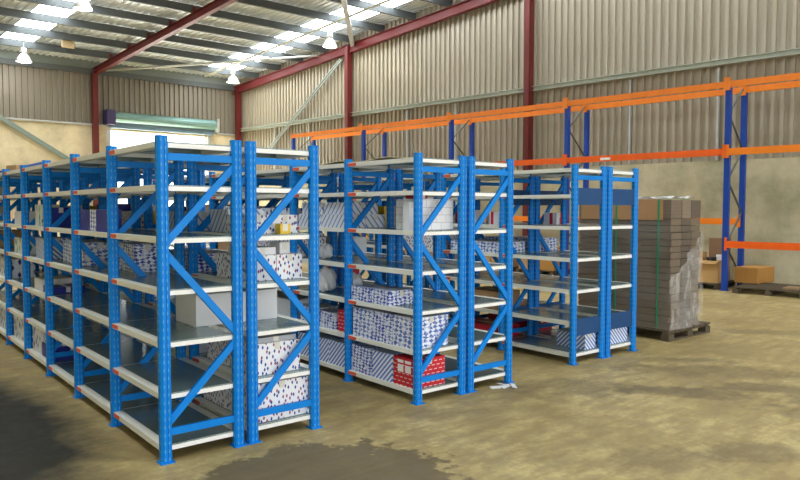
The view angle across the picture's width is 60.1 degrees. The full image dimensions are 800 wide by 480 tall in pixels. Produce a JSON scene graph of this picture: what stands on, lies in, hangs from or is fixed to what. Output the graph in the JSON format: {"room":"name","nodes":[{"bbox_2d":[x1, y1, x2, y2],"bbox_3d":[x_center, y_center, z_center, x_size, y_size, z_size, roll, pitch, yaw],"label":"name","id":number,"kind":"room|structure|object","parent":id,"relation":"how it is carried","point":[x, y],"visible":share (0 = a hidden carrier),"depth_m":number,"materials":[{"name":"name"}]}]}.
{"room":"warehouse","nodes":[
{"label":"warehouse","id":0,"kind":"room"},
{"bbox_2d":[0,49,237,236],"bbox_3d":[-13.967,-2.726,21.047,20.221,6.600,0.280,-2,3,-39],"label":"wall","id":1,"kind":"structure","parent":0,"point":[54,106],"depth_m":23.39,"materials":[{"name":"metal"}]},
{"bbox_2d":[0,115,69,159],"bbox_3d":[-12.489,-3.763,21.983,5.224,3.329,0.060,-2,3,-39],"label":"trim","id":2,"kind":"structure","parent":1,"relation":"attached to","point":[3,119],"depth_m":22.45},
{"bbox_2d":[103,109,219,204],"bbox_3d":[-8.549,-2.064,25.118,4.080,4.920,0.500,-2,3,-39],"label":"door","id":3,"kind":"structure","parent":1,"relation":"in","point":[111,118],"depth_m":24.80,"materials":[{"name":"metal"}]},
{"bbox_2d":[110,122,213,134],"bbox_3d":[-8.565,-4.081,25.127,3.780,0.290,0.100,-2,3,-39],"label":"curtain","id":4,"kind":"object","parent":3,"relation":"hanging from","point":[119,125],"depth_m":25.06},
{"bbox_2d":[91,0,237,205],"bbox_3d":[0.946,-3.498,12.475,32.194,8.975,0.194,3,4,44],"label":"trim","id":5,"kind":"structure","parent":1,"relation":"attached to","point":[214,6],"depth_m":21.18,"materials":[{"name":"red metal"}]},
{"bbox_2d":[0,0,342,77],"bbox_3d":[-0.611,-6.813,11.318,33.708,2.627,12.964,3,4,44],"label":"ceiling","id":6,"kind":"structure","parent":0,"point":[324,6],"depth_m":20.54,"materials":[{"name":"metal"}]},
{"bbox_2d":[1,0,89,41],"bbox_3d":[-0.839,-6.812,10.332,31.466,2.538,0.895,3,4,44],"label":"window","id":7,"kind":"structure","parent":6,"relation":"attached to","point":[43,9],"depth_m":19.67,"materials":[{"name":"white"}]},
{"bbox_2d":[61,40,74,48],"bbox_3d":[-9.914,-5.963,20.637,0.340,0.440,0.100,-2,3,-39],"label":"junction box","id":8,"kind":"object","parent":6,"relation":"attached to","point":[64,43],"visible":1,"depth_m":20.61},
{"bbox_2d":[209,0,410,69],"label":"window","id":9,"kind":"structure","parent":6,"relation":"attached to","point":[317,23],"depth_m":21.51,"materials":[{"name":"white"}]},
{"bbox_2d":[219,0,436,79],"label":"window","id":10,"kind":"structure","parent":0,"point":[413,6],"depth_m":21.68,"materials":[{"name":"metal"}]},
{"bbox_2d":[0,263,799,479],"bbox_3d":[-2.522,1.204,9.970,23.600,0.200,32.200,-2,3,-39],"label":"floor","id":11,"kind":"structure","parent":0,"point":[723,403],"depth_m":5.03,"materials":[{"name":"concrete"}]},
{"bbox_2d":[0,135,247,465],"bbox_3d":[-3.377,0.241,6.939,0.575,2.000,6.772,-2,3,-39],"label":"shelving unit","id":12,"kind":"object","parent":11,"relation":"on","point":[129,369],"visible":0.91,"depth_m":4.97,"materials":[{"name":"blue paint"}]},
{"bbox_2d":[0,307,5,328],"bbox_3d":[-4.766,0.935,8.544,0.260,0.251,0.373,-2,3,-39],"label":"carton","id":13,"kind":"object","parent":12,"relation":"on","point":[2,311],"visible":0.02,"depth_m":8.45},
{"bbox_2d":[0,230,21,246],"bbox_3d":[-5.093,-0.021,8.978,0.360,0.201,0.373,-2,3,-39],"label":"carton","id":14,"kind":"object","parent":12,"relation":"on","point":[18,233],"visible":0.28,"depth_m":8.85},
{"bbox_2d":[4,257,35,277],"bbox_3d":[-4.525,0.325,8.224,0.260,0.221,0.373,-2,3,-39],"label":"carton","id":15,"kind":"object","parent":12,"relation":"on","point":[16,262],"visible":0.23,"depth_m":8.06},
{"bbox_2d":[14,315,32,345],"bbox_3d":[-4.023,0.966,7.682,0.330,0.271,0.801,-2,3,-39],"label":"carton","id":16,"kind":"object","parent":12,"relation":"on","point":[18,323],"visible":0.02,"depth_m":7.66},
{"bbox_2d":[15,211,34,223],"bbox_3d":[-4.053,-0.248,7.626,0.260,0.141,0.501,-2,3,-39],"label":"carton","id":17,"kind":"object","parent":12,"relation":"on","point":[17,213],"visible":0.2,"depth_m":7.50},
{"bbox_2d":[14,236,35,252],"bbox_3d":[-4.158,0.053,7.734,0.220,0.171,0.323,-2,3,-39],"label":"carton","id":18,"kind":"object","parent":12,"relation":"on","point":[17,245],"visible":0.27,"depth_m":7.66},
{"bbox_2d":[20,238,35,254],"bbox_3d":[-3.949,0.065,7.481,0.220,0.171,0.323,-2,3,-39],"label":"carton","id":19,"kind":"object","parent":12,"relation":"on","point":[32,246],"visible":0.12,"depth_m":7.33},
{"bbox_2d":[33,326,43,353],"bbox_3d":[-3.579,1.009,7.097,0.270,0.241,0.361,-2,3,-39],"label":"carton","id":20,"kind":"object","parent":12,"relation":"on","point":[37,334],"visible":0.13,"depth_m":6.98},
{"bbox_2d":[35,205,58,225],"bbox_3d":[-3.523,-0.249,6.903,0.160,0.211,0.281,-2,3,-39],"label":"carton","id":21,"kind":"object","parent":12,"relation":"on","point":[38,208],"visible":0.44,"depth_m":6.82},
{"bbox_2d":[36,237,69,258],"bbox_3d":[-3.462,0.077,6.890,0.220,0.201,0.401,-2,3,-39],"label":"carton","id":22,"kind":"object","parent":12,"relation":"on","point":[57,254],"visible":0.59,"depth_m":6.76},
{"bbox_2d":[34,275,71,290],"bbox_3d":[-3.515,0.436,7.033,0.300,0.111,0.341,-2,3,-39],"label":"carton","id":23,"kind":"object","parent":12,"relation":"on","point":[39,282],"visible":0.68,"depth_m":6.93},
{"bbox_2d":[52,208,70,226],"bbox_3d":[-3.292,-0.222,6.654,0.200,0.181,0.241,-2,3,-39],"label":"carton","id":24,"kind":"object","parent":12,"relation":"on","point":[56,212],"visible":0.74,"depth_m":6.56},
{"bbox_2d":[43,283,84,293],"bbox_3d":[-3.280,0.474,6.748,0.300,0.061,0.321,-2,3,-39],"label":"carton","id":25,"kind":"object","parent":12,"relation":"on","point":[58,288],"visible":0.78,"depth_m":6.63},
{"bbox_2d":[42,342,85,360],"bbox_3d":[-3.280,1.077,6.815,0.370,0.131,0.381,-2,3,-39],"label":"carton","id":26,"kind":"object","parent":12,"relation":"on","point":[61,348],"visible":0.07,"depth_m":6.64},
{"bbox_2d":[63,239,106,263],"bbox_3d":[-2.898,0.102,6.363,0.300,0.201,0.323,-2,3,-39],"label":"carton","id":27,"kind":"object","parent":12,"relation":"on","point":[67,250],"visible":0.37,"depth_m":6.30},
{"bbox_2d":[80,209,98,230],"bbox_3d":[-2.454,-0.160,5.497,0.100,0.166,0.256,-2,3,-39],"label":"carton","id":28,"kind":"object","parent":12,"relation":"on","point":[84,214],"visible":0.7,"depth_m":5.45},
{"bbox_2d":[90,210,95,230],"bbox_3d":[-2.317,-0.152,5.331,0.100,0.166,0.146,-2,3,-39],"label":"carton","id":29,"kind":"object","parent":12,"relation":"on","point":[92,212],"visible":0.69,"depth_m":5.29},
{"bbox_2d":[82,241,107,265],"bbox_3d":[-2.690,0.114,6.111,0.300,0.201,0.323,-2,3,-39],"label":"carton","id":30,"kind":"object","parent":12,"relation":"on","point":[99,248],"visible":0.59,"depth_m":5.96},
{"bbox_2d":[96,210,121,231],"bbox_3d":[-2.173,-0.144,5.156,0.100,0.166,0.281,-2,3,-39],"label":"carton","id":31,"kind":"object","parent":12,"relation":"on","point":[101,215],"visible":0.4,"depth_m":5.10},
{"bbox_2d":[119,241,139,269],"bbox_3d":[-2.207,0.125,5.681,0.200,0.221,0.248,-2,3,-39],"label":"carton","id":32,"kind":"object","parent":12,"relation":"on","point":[121,243],"visible":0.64,"depth_m":5.58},
{"bbox_2d":[124,242,155,271],"bbox_3d":[-2.046,0.134,5.486,0.200,0.221,0.248,-2,3,-39],"label":"carton","id":33,"kind":"object","parent":12,"relation":"on","point":[143,254],"visible":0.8,"depth_m":5.39,"materials":[{"name":"cardboard"}]},
{"bbox_2d":[176,287,276,326],"bbox_3d":[-1.274,0.474,5.090,0.630,0.221,0.361,-2,3,-39],"label":"carton","id":34,"kind":"object","parent":12,"relation":"on","point":[191,310],"visible":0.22,"depth_m":4.90,"materials":[{"name":"cardboard"}]},
{"bbox_2d":[29,141,322,444],"bbox_3d":[-2.921,0.224,7.314,0.575,2.000,6.772,-2,3,-39],"label":"shelving unit","id":35,"kind":"object","parent":11,"relation":"on","point":[252,155],"visible":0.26,"depth_m":4.84,"materials":[{"name":"blue paint"}]},
{"bbox_2d":[169,211,173,228],"bbox_3d":[-1.880,-0.169,5.871,0.202,0.151,0.348,-2,3,-39],"label":"carton","id":36,"kind":"object","parent":35,"relation":"on","point":[171,213],"visible":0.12,"depth_m":5.73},
{"bbox_2d":[186,343,206,352],"bbox_3d":[-1.569,0.776,5.682,0.410,0.201,0.398,-2,3,-39],"label":"carton","id":37,"kind":"object","parent":35,"relation":"on","point":[202,346],"visible":0.02,"depth_m":5.45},
{"bbox_2d":[184,211,210,230],"bbox_3d":[-1.656,-0.156,5.599,0.202,0.151,0.348,-2,3,-39],"label":"carton","id":38,"kind":"object","parent":35,"relation":"on","point":[202,215],"visible":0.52,"depth_m":5.47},
{"bbox_2d":[185,251,227,271],"bbox_3d":[-1.538,0.170,5.587,0.370,0.141,0.277,-2,3,-39],"label":"carton","id":39,"kind":"object","parent":35,"relation":"on","point":[203,266],"visible":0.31,"depth_m":5.45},
{"bbox_2d":[203,389,227,409],"bbox_3d":[-1.221,1.083,5.293,0.415,0.266,0.421,-2,3,-39],"label":"carton","id":40,"kind":"object","parent":35,"relation":"on","point":[220,397],"visible":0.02,"depth_m":5.11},
{"bbox_2d":[207,340,229,366],"bbox_3d":[-1.206,0.791,5.218,0.360,0.216,0.373,-2,3,-39],"label":"carton","id":41,"kind":"object","parent":35,"relation":"on","point":[214,349],"visible":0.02,"depth_m":5.12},
{"bbox_2d":[217,252,230,277],"bbox_3d":[-1.188,0.178,5.045,0.202,0.176,0.258,-2,3,-39],"label":"carton","id":42,"kind":"object","parent":35,"relation":"on","point":[223,258],"visible":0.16,"depth_m":4.99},
{"bbox_2d":[210,209,264,231],"bbox_3d":[-1.236,-0.150,5.261,0.300,0.171,0.301,-2,3,-39],"label":"carton","id":43,"kind":"object","parent":35,"relation":"on","point":[218,216],"visible":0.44,"depth_m":5.17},
{"bbox_2d":[226,215,271,233],"bbox_3d":[-1.072,-0.113,4.891,0.202,0.131,0.301,-2,3,-39],"label":"carton","id":44,"kind":"object","parent":35,"relation":"on","point":[260,218],"visible":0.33,"depth_m":4.80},
{"bbox_2d":[243,254,275,280],"bbox_3d":[-1.021,0.188,4.842,0.202,0.176,0.258,-2,3,-39],"label":"carton","id":45,"kind":"object","parent":35,"relation":"on","point":[262,275],"visible":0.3,"depth_m":4.75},
{"bbox_2d":[228,245,275,254],"bbox_3d":[-1.050,0.071,4.886,0.200,0.051,0.331,-2,3,-39],"label":"carton","id":46,"kind":"object","parent":45,"relation":"on","point":[264,250],"visible":0.51,"depth_m":4.79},
{"bbox_2d":[229,338,299,375],"bbox_3d":[-0.966,0.804,4.927,0.360,0.216,0.373,-2,3,-39],"label":"carton","id":47,"kind":"object","parent":35,"relation":"on","point":[271,355],"visible":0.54,"depth_m":4.77,"materials":[{"name":"cardboard"}]},
{"bbox_2d":[243,332,295,343],"bbox_3d":[-0.965,0.679,4.920,0.320,0.036,0.331,-2,3,-39],"label":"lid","id":48,"kind":"object","parent":47,"relation":"on","point":[288,335],"visible":0.53,"depth_m":4.81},
{"bbox_2d":[228,375,307,422],"bbox_3d":[-0.950,1.098,4.964,0.415,0.266,0.421,-2,3,-39],"label":"carton","id":49,"kind":"object","parent":35,"relation":"on","point":[294,389],"visible":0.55,"depth_m":4.82,"materials":[{"name":"cardboard"}]},
{"bbox_2d":[275,223,289,233],"bbox_3d":[-0.819,-0.080,4.836,0.080,0.071,0.071,-2,3,-39],"label":"carton","id":50,"kind":"object","parent":35,"relation":"on","point":[281,228],"visible":1,"depth_m":4.81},
{"bbox_2d":[272,215,296,233],"bbox_3d":[-0.912,-0.118,5.024,0.202,0.131,0.301,-2,3,-39],"label":"carton","id":51,"kind":"object","parent":35,"relation":"on","point":[286,219],"visible":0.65,"depth_m":4.92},
{"bbox_2d":[274,252,301,278],"bbox_3d":[-0.860,0.182,4.974,0.202,0.176,0.258,-2,3,-39],"label":"carton","id":52,"kind":"object","parent":35,"relation":"on","point":[288,265],"visible":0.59,"depth_m":4.88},
{"bbox_2d":[269,241,289,253],"bbox_3d":[-0.865,0.053,4.960,0.080,0.081,0.151,-2,3,-39],"label":"carton","id":53,"kind":"object","parent":52,"relation":"on","point":[281,247],"visible":0.98,"depth_m":4.91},
{"bbox_2d":[152,153,467,405],"bbox_3d":[-1.490,0.201,7.861,0.575,2.000,5.818,-2,3,-39],"label":"shelving unit","id":54,"kind":"object","parent":11,"relation":"on","point":[420,306],"visible":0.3,"depth_m":5.84,"materials":[{"name":"blue paint"}]},
{"bbox_2d":[273,208,301,221],"bbox_3d":[-1.058,-0.247,7.280,0.400,0.181,0.398,-2,3,-39],"label":"carton","id":55,"kind":"object","parent":54,"relation":"on","point":[286,211],"visible":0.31,"depth_m":7.06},
{"bbox_2d":[277,294,322,318],"bbox_3d":[-1.060,0.702,7.324,0.400,0.201,0.398,-2,3,-39],"label":"carton","id":56,"kind":"object","parent":54,"relation":"on","point":[283,303],"visible":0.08,"depth_m":7.19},
{"bbox_2d":[274,236,325,256],"bbox_3d":[-1.059,0.062,7.295,0.400,0.201,0.398,-2,3,-39],"label":"carton","id":57,"kind":"object","parent":54,"relation":"on","point":[322,239],"visible":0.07,"depth_m":7.12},
{"bbox_2d":[298,214,320,226],"bbox_3d":[-0.795,-0.194,6.791,0.222,0.121,0.408,-2,3,-39],"label":"carton","id":58,"kind":"object","parent":54,"relation":"on","point":[302,218],"visible":0.3,"depth_m":6.79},
{"bbox_2d":[302,203,323,213],"bbox_3d":[-0.717,-0.314,6.855,0.370,0.111,0.361,-2,3,-39],"label":"carton","id":59,"kind":"object","parent":58,"relation":"on","point":[304,205],"visible":0.25,"depth_m":6.80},
{"bbox_2d":[298,330,326,355],"bbox_3d":[-0.784,1.029,6.971,0.400,0.221,0.274,-2,3,-39],"label":"carton","id":60,"kind":"object","parent":54,"relation":"on","point":[305,351],"visible":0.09,"depth_m":6.86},
{"bbox_2d":[300,303,336,320],"bbox_3d":[-0.818,0.740,6.938,0.280,0.161,0.261,-2,3,-39],"label":"carton","id":61,"kind":"object","parent":54,"relation":"on","point":[322,305],"visible":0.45,"depth_m":6.89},
{"bbox_2d":[319,242,332,258],"bbox_3d":[-0.725,0.104,6.787,0.155,0.164,0.141,-2,3,-39],"label":"plastic bag","id":62,"kind":"object","parent":54,"relation":"on","point":[325,250],"visible":0.94,"depth_m":6.74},
{"bbox_2d":[319,266,335,291],"bbox_3d":[-0.715,0.379,6.743,0.222,0.258,0.201,-2,3,-39],"label":"plastic bag","id":63,"kind":"object","parent":54,"relation":"on","point":[327,276],"visible":0.87,"depth_m":6.67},
{"bbox_2d":[319,334,342,362],"bbox_3d":[-0.606,1.039,6.756,0.400,0.221,0.274,-2,3,-39],"label":"carton","id":64,"kind":"object","parent":54,"relation":"on","point":[324,339],"visible":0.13,"depth_m":6.60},
{"bbox_2d":[319,307,343,329],"bbox_3d":[-0.590,0.756,6.692,0.320,0.151,0.331,-2,3,-39],"label":"carton","id":65,"kind":"object","parent":54,"relation":"on","point":[328,318],"visible":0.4,"depth_m":6.57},
{"bbox_2d":[338,309,343,331],"bbox_3d":[-0.421,0.743,6.455,0.280,0.201,0.151,-2,3,-39],"label":"carton","id":66,"kind":"object","parent":54,"relation":"on","point":[340,311],"visible":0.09,"depth_m":6.39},
{"bbox_2d":[329,338,355,367],"bbox_3d":[-0.429,1.049,6.542,0.400,0.221,0.274,-2,3,-39],"label":"carton","id":67,"kind":"object","parent":54,"relation":"on","point":[336,346],"visible":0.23,"depth_m":6.43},
{"bbox_2d":[321,214,365,227],"bbox_3d":[-0.532,-0.179,6.473,0.222,0.121,0.408,-2,3,-39],"label":"carton","id":68,"kind":"object","parent":54,"relation":"on","point":[327,220],"visible":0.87,"depth_m":6.38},
{"bbox_2d":[324,202,377,213],"bbox_3d":[-0.463,-0.300,6.546,0.370,0.111,0.361,-2,3,-39],"label":"carton","id":69,"kind":"object","parent":68,"relation":"on","point":[330,207],"visible":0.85,"depth_m":6.42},
{"bbox_2d":[353,272,362,284],"bbox_3d":[-0.425,0.410,6.595,0.178,0.211,0.161,-2,3,-39],"label":"plastic bag","id":70,"kind":"object","parent":54,"relation":"on","point":[357,278],"visible":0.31,"depth_m":6.53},
{"bbox_2d":[321,157,409,164],"bbox_3d":[-0.268,-0.714,6.323,0.380,0.025,1.250,-2,3,-39],"label":"cardboard sheet","id":71,"kind":"object","parent":54,"relation":"on","point":[379,158],"visible":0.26,"depth_m":6.01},
{"bbox_2d":[353,306,380,339],"bbox_3d":[-0.191,0.726,6.214,0.370,0.256,0.279,-2,3,-39],"label":"carton","id":72,"kind":"object","parent":54,"relation":"on","point":[362,315],"visible":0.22,"depth_m":6.10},
{"bbox_2d":[352,342,382,375],"bbox_3d":[-0.217,1.054,6.229,0.330,0.241,0.291,-2,3,-39],"label":"carton","id":73,"kind":"object","parent":54,"relation":"on","point":[361,352],"visible":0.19,"depth_m":6.12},
{"bbox_2d":[351,284,389,302],"bbox_3d":[-0.249,0.472,6.187,0.260,0.126,0.273,-2,3,-39],"label":"carton","id":74,"kind":"object","parent":54,"relation":"on","point":[358,292],"visible":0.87,"depth_m":6.13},
{"bbox_2d":[359,214,384,227],"bbox_3d":[-0.356,-0.186,6.617,0.222,0.121,0.408,-2,3,-39],"label":"carton","id":75,"kind":"object","parent":54,"relation":"on","point":[372,220],"visible":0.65,"depth_m":6.46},
{"bbox_2d":[372,310,400,344],"bbox_3d":[-0.010,0.737,5.995,0.370,0.256,0.279,-2,3,-39],"label":"carton","id":76,"kind":"object","parent":54,"relation":"on","point":[382,320],"visible":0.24,"depth_m":5.87,"materials":[{"name":"cardboard"}]},
{"bbox_2d":[372,348,402,382],"bbox_3d":[-0.025,1.067,5.996,0.330,0.236,0.276,-2,3,-39],"label":"carton","id":77,"kind":"object","parent":54,"relation":"on","point":[382,358],"visible":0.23,"depth_m":5.88,"materials":[{"name":"cardboard"}]},
{"bbox_2d":[370,286,412,305],"bbox_3d":[-0.072,0.482,5.973,0.260,0.126,0.273,-2,3,-39],"label":"carton","id":78,"kind":"object","parent":54,"relation":"on","point":[392,295],"visible":0.91,"depth_m":5.89,"materials":[{"name":"cardboard"}]},
{"bbox_2d":[403,202,412,229],"bbox_3d":[0.081,-0.195,5.631,0.080,0.231,0.081,-2,3,-39],"label":"carton","id":79,"kind":"object","parent":54,"relation":"on","point":[407,206],"visible":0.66,"depth_m":5.59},
{"bbox_2d":[394,353,444,388],"bbox_3d":[0.160,1.078,5.770,0.332,0.236,0.271,-2,3,-39],"label":"carton","id":80,"kind":"object","parent":54,"relation":"on","point":[403,363],"visible":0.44,"depth_m":5.69,"materials":[{"name":"cardboard"}]},
{"bbox_2d":[393,313,447,349],"bbox_3d":[0.171,0.747,5.775,0.370,0.256,0.279,-2,3,-39],"label":"carton","id":81,"kind":"object","parent":54,"relation":"on","point":[433,325],"visible":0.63,"depth_m":5.67,"materials":[{"name":"cardboard"}]},
{"bbox_2d":[396,199,452,229],"bbox_3d":[0.207,-0.217,5.838,0.360,0.256,0.321,-2,3,-39],"label":"carton","id":82,"kind":"object","parent":54,"relation":"on","point":[443,220],"visible":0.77,"depth_m":5.77,"materials":[{"name":"cardboard"}]},
{"bbox_2d":[205,156,513,392],"bbox_3d":[-1.035,0.185,8.236,0.575,2.000,5.818,-2,3,-39],"label":"shelving unit","id":83,"kind":"object","parent":11,"relation":"on","point":[474,371],"visible":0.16,"depth_m":6.16,"materials":[{"name":"blue paint"}]},
{"bbox_2d":[324,236,366,253],"bbox_3d":[-0.664,0.052,7.751,0.350,0.181,0.501,-2,3,-39],"label":"carton","id":84,"kind":"object","parent":83,"relation":"on","point":[361,242],"visible":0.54,"depth_m":7.63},
{"bbox_2d":[378,206,386,225],"bbox_3d":[-0.166,-0.242,6.975,0.150,0.201,0.201,-2,3,-39],"label":"carton","id":85,"kind":"object","parent":83,"relation":"on","point":[381,209],"visible":0.2,"depth_m":6.87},
{"bbox_2d":[319,164,606,365],"bbox_3d":[0.406,0.157,8.897,0.575,2.000,4.863,-2,3,-39],"label":"shelving unit","id":86,"kind":"object","parent":11,"relation":"on","point":[579,324],"visible":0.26,"depth_m":7.32,"materials":[{"name":"blue paint"}]},
{"bbox_2d":[423,234,456,248],"bbox_3d":[0.522,-0.001,8.721,0.390,0.201,0.348,-2,3,-39],"label":"carton","id":87,"kind":"object","parent":86,"relation":"on","point":[427,239],"visible":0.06,"depth_m":8.61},
{"bbox_2d":[455,317,519,334],"bbox_3d":[1.023,1.026,8.173,0.370,0.121,0.701,-2,3,-39],"label":"carton","id":88,"kind":"object","parent":86,"relation":"on","point":[480,323],"visible":0.27,"depth_m":8.03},
{"bbox_2d":[483,241,498,252],"bbox_3d":[1.115,0.080,7.856,0.202,0.121,0.264,-2,3,-39],"label":"carton","id":89,"kind":"object","parent":86,"relation":"on","point":[489,246],"visible":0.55,"depth_m":7.81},
{"bbox_2d":[490,212,498,223],"bbox_3d":[1.124,-0.249,7.821,0.150,0.141,0.161,-2,3,-39],"label":"carton","id":90,"kind":"object","parent":86,"relation":"on","point":[494,216],"visible":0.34,"depth_m":7.78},
{"bbox_2d":[475,286,519,309],"bbox_3d":[1.087,0.670,8.080,0.370,0.201,0.501,-2,3,-39],"label":"carton","id":91,"kind":"object","parent":86,"relation":"on","point":[488,291],"visible":0.44,"depth_m":7.95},
{"bbox_2d":[513,241,524,251],"bbox_3d":[1.275,0.074,7.988,0.202,0.121,0.264,-2,3,-39],"label":"carton","id":92,"kind":"object","parent":86,"relation":"on","point":[519,246],"visible":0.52,"depth_m":7.90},
{"bbox_2d":[557,327,595,349],"bbox_3d":[1.867,1.044,7.333,0.185,0.166,0.361,-2,3,-39],"label":"carton","id":93,"kind":"object","parent":86,"relation":"on","point":[588,341],"visible":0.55,"depth_m":7.23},
{"bbox_2d":[354,167,638,357],"bbox_3d":[0.861,0.140,9.272,0.575,2.000,4.863,-2,3,-39],"label":"shelving unit","id":94,"kind":"object","parent":11,"relation":"on","point":[614,319],"visible":0.29,"depth_m":7.87,"materials":[{"name":"blue paint"}]},
{"bbox_2d":[488,313,551,330],"bbox_3d":[1.478,1.000,8.547,0.370,0.141,0.701,-2,3,-39],"label":"carton","id":95,"kind":"object","parent":94,"relation":"on","point":[490,315],"visible":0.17,"depth_m":8.32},
{"bbox_2d":[513,237,556,250],"bbox_3d":[1.608,0.043,8.348,0.410,0.151,0.398,-2,3,-39],"label":"carton","id":96,"kind":"object","parent":94,"relation":"on","point":[551,242],"visible":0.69,"depth_m":8.24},
{"bbox_2d":[544,213,561,223],"bbox_3d":[1.747,-0.247,7.913,0.090,0.131,0.181,-2,3,-39],"label":"carton","id":97,"kind":"object","parent":94,"relation":"on","point":[549,218],"visible":0.94,"depth_m":7.86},
{"bbox_2d":[596,327,626,343],"bbox_3d":[2.233,1.005,7.634,0.415,0.216,0.361,-2,3,-39],"label":"carton","id":98,"kind":"object","parent":94,"relation":"on","point":[618,335],"visible":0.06,"depth_m":7.51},
{"bbox_2d":[489,383,516,388],"bbox_3d":[0.897,1.278,6.072,0.242,0.015,0.178,0,3,-3],"label":"scrap","id":99,"kind":"object","parent":11,"relation":"on","point":[504,386],"visible":1,"depth_m":6.02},
{"bbox_2d":[515,268,569,275],"bbox_3d":[3.453,0.749,16.582,1.050,0.120,0.850,3,4,44],"label":"wooden pallet","id":100,"kind":"object","parent":11,"relation":"on","point":[517,269],"visible":0.3,"depth_m":16.44,"materials":[{"name":"brown wood"}]},
{"bbox_2d":[540,246,569,270],"bbox_3d":[3.632,0.423,16.356,0.480,0.551,0.722,3,4,44],"label":"carton","id":101,"kind":"object","parent":100,"relation":"on","point":[546,265],"visible":0.2,"depth_m":16.08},
{"bbox_2d":[291,72,799,290],"bbox_3d":[4.066,-1.168,15.794,20.540,4.025,1.032,3,4,44],"label":"rack","id":102,"kind":"object","parent":11,"relation":"on","point":[728,91],"visible":0.67,"depth_m":14.25,"materials":[{"name":"metal"}]},
{"bbox_2d":[627,321,709,341],"bbox_3d":[3.109,1.094,8.947,1.000,0.130,1.350,-2,3,-39],"label":"wooden pallet","id":103,"kind":"object","parent":11,"relation":"on","point":[703,327],"visible":0.35,"depth_m":8.40,"materials":[{"name":"brown wood"}]},
{"bbox_2d":[578,196,700,329],"bbox_3d":[3.055,0.242,8.783,0.773,1.585,1.390,-2,3,-39],"label":"stack","id":104,"kind":"object","parent":103,"relation":"on","point":[668,269],"visible":0.73,"depth_m":8.36,"materials":[{"name":"brown"}]},
{"bbox_2d":[698,280,735,289],"bbox_3d":[6.040,0.868,14.074,1.200,0.120,0.900,3,4,44],"label":"wooden pallet","id":105,"kind":"object","parent":11,"relation":"on","point":[717,286],"visible":0.24,"depth_m":13.58,"materials":[{"name":"brown wood"}]},
{"bbox_2d":[697,257,734,282],"bbox_3d":[6.133,0.583,13.712,0.720,0.481,0.751,3,4,44],"label":"carton","id":106,"kind":"object","parent":105,"relation":"on","point":[710,271],"visible":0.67,"depth_m":13.46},
{"bbox_2d":[709,238,730,279],"bbox_3d":[6.501,0.382,14.063,0.340,0.851,0.242,3,4,44],"label":"carton","id":107,"kind":"object","parent":105,"relation":"on","point":[715,244],"visible":0.39,"depth_m":14.00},
{"bbox_2d":[732,283,799,297],"bbox_3d":[7.034,0.925,12.861,1.220,0.120,1.200,3,4,44],"label":"wooden pallet","id":108,"kind":"object","parent":11,"relation":"on","point":[769,287],"visible":0.8,"depth_m":12.82,"materials":[{"name":"brown wood"}]},
{"bbox_3d":[6.948,0.826,13.558,0.680,0.014,0.440,-2,3,-39],"label":"batten","id":109,"kind":"object","parent":108,"relation":"on","visible":0},
{"bbox_2d":[734,265,773,283],"bbox_3d":[6.948,0.667,13.551,0.742,0.302,0.443,-2,3,-39],"label":"carton","id":110,"kind":"object","parent":109,"relation":"on","point":[754,274],"visible":1,"depth_m":13.34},
{"bbox_2d":[238,0,799,284],"bbox_3d":[4.954,-3.740,16.076,32.500,9.139,0.342,3,4,44],"label":"wall","id":111,"kind":"structure","parent":0,"point":[472,61],"depth_m":16.39,"materials":[{"name":"metal"}]},
{"bbox_2d":[16,42,31,62],"bbox_3d":[-11.269,-5.630,20.706,0.420,0.570,0.420,-2,3,-39],"label":"lamp","id":112,"kind":"object","parent":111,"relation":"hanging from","point":[23,57],"visible":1,"depth_m":20.63,"materials":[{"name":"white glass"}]},
{"bbox_2d":[73,0,91,10],"bbox_3d":[-7.662,-5.873,16.697,0.420,0.570,0.420,-2,3,-39],"label":"lamp","id":113,"kind":"object","parent":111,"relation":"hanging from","point":[81,5],"visible":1,"depth_m":16.63,"materials":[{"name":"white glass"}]},
{"bbox_2d":[106,54,319,71],"bbox_3d":[-5.883,-6.039,23.458,8.458,0.552,0.070,0,3,4],"label":"trim","id":114,"kind":"structure","parent":111,"relation":"attached to","point":[303,56],"depth_m":23.46,"materials":[{"name":"metal"}]},
{"bbox_2d":[0,0,451,90],"bbox_3d":[-2.861,-6.467,9.754,23.233,2.905,31.065,-2,3,-39],"label":"roof beams","id":115,"kind":"structure","parent":111,"relation":"attached to","point":[65,4],"depth_m":20.81,"materials":[{"name":"metal"}]},
{"bbox_2d":[227,71,238,83],"bbox_3d":[-5.890,-5.837,24.367,0.420,0.570,0.420,-2,3,-39],"label":"lamp","id":116,"kind":"object","parent":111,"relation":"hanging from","point":[232,79],"visible":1,"depth_m":24.29,"materials":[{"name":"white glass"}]},
{"bbox_2d":[204,0,390,76],"bbox_3d":[-2.265,-6.256,20.335,13.480,1.147,0.070,3,4,44],"label":"trim","id":117,"kind":"structure","parent":111,"relation":"attached to","point":[384,1],"depth_m":21.04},
{"bbox_2d":[268,58,342,147],"bbox_3d":[-3.481,-4.528,24.122,4.519,2.967,0.050,3,4,44],"label":"trim","id":118,"kind":"structure","parent":111,"relation":"attached to","point":[340,60],"depth_m":23.82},
{"bbox_2d":[323,33,336,47],"bbox_3d":[-2.099,-6.084,20.721,0.420,0.570,0.420,-2,3,-39],"label":"lamp","id":119,"kind":"object","parent":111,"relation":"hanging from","point":[329,43],"visible":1,"depth_m":20.64,"materials":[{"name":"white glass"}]},
{"bbox_2d":[341,0,354,46],"bbox_3d":[-1.479,-6.289,18.842,0.130,0.668,8.613,0,3,-1],"label":"trim","id":120,"kind":"structure","parent":111,"relation":"attached to","point":[344,2],"depth_m":19.73,"materials":[{"name":"metal"}]},
{"bbox_2d":[231,0,533,235],"bbox_3d":[4.856,-3.566,15.914,32.022,8.807,0.200,3,4,44],"label":"trim","id":121,"kind":"structure","parent":111,"relation":"attached to","point":[465,6],"depth_m":20.70,"materials":[{"name":"red metal"}]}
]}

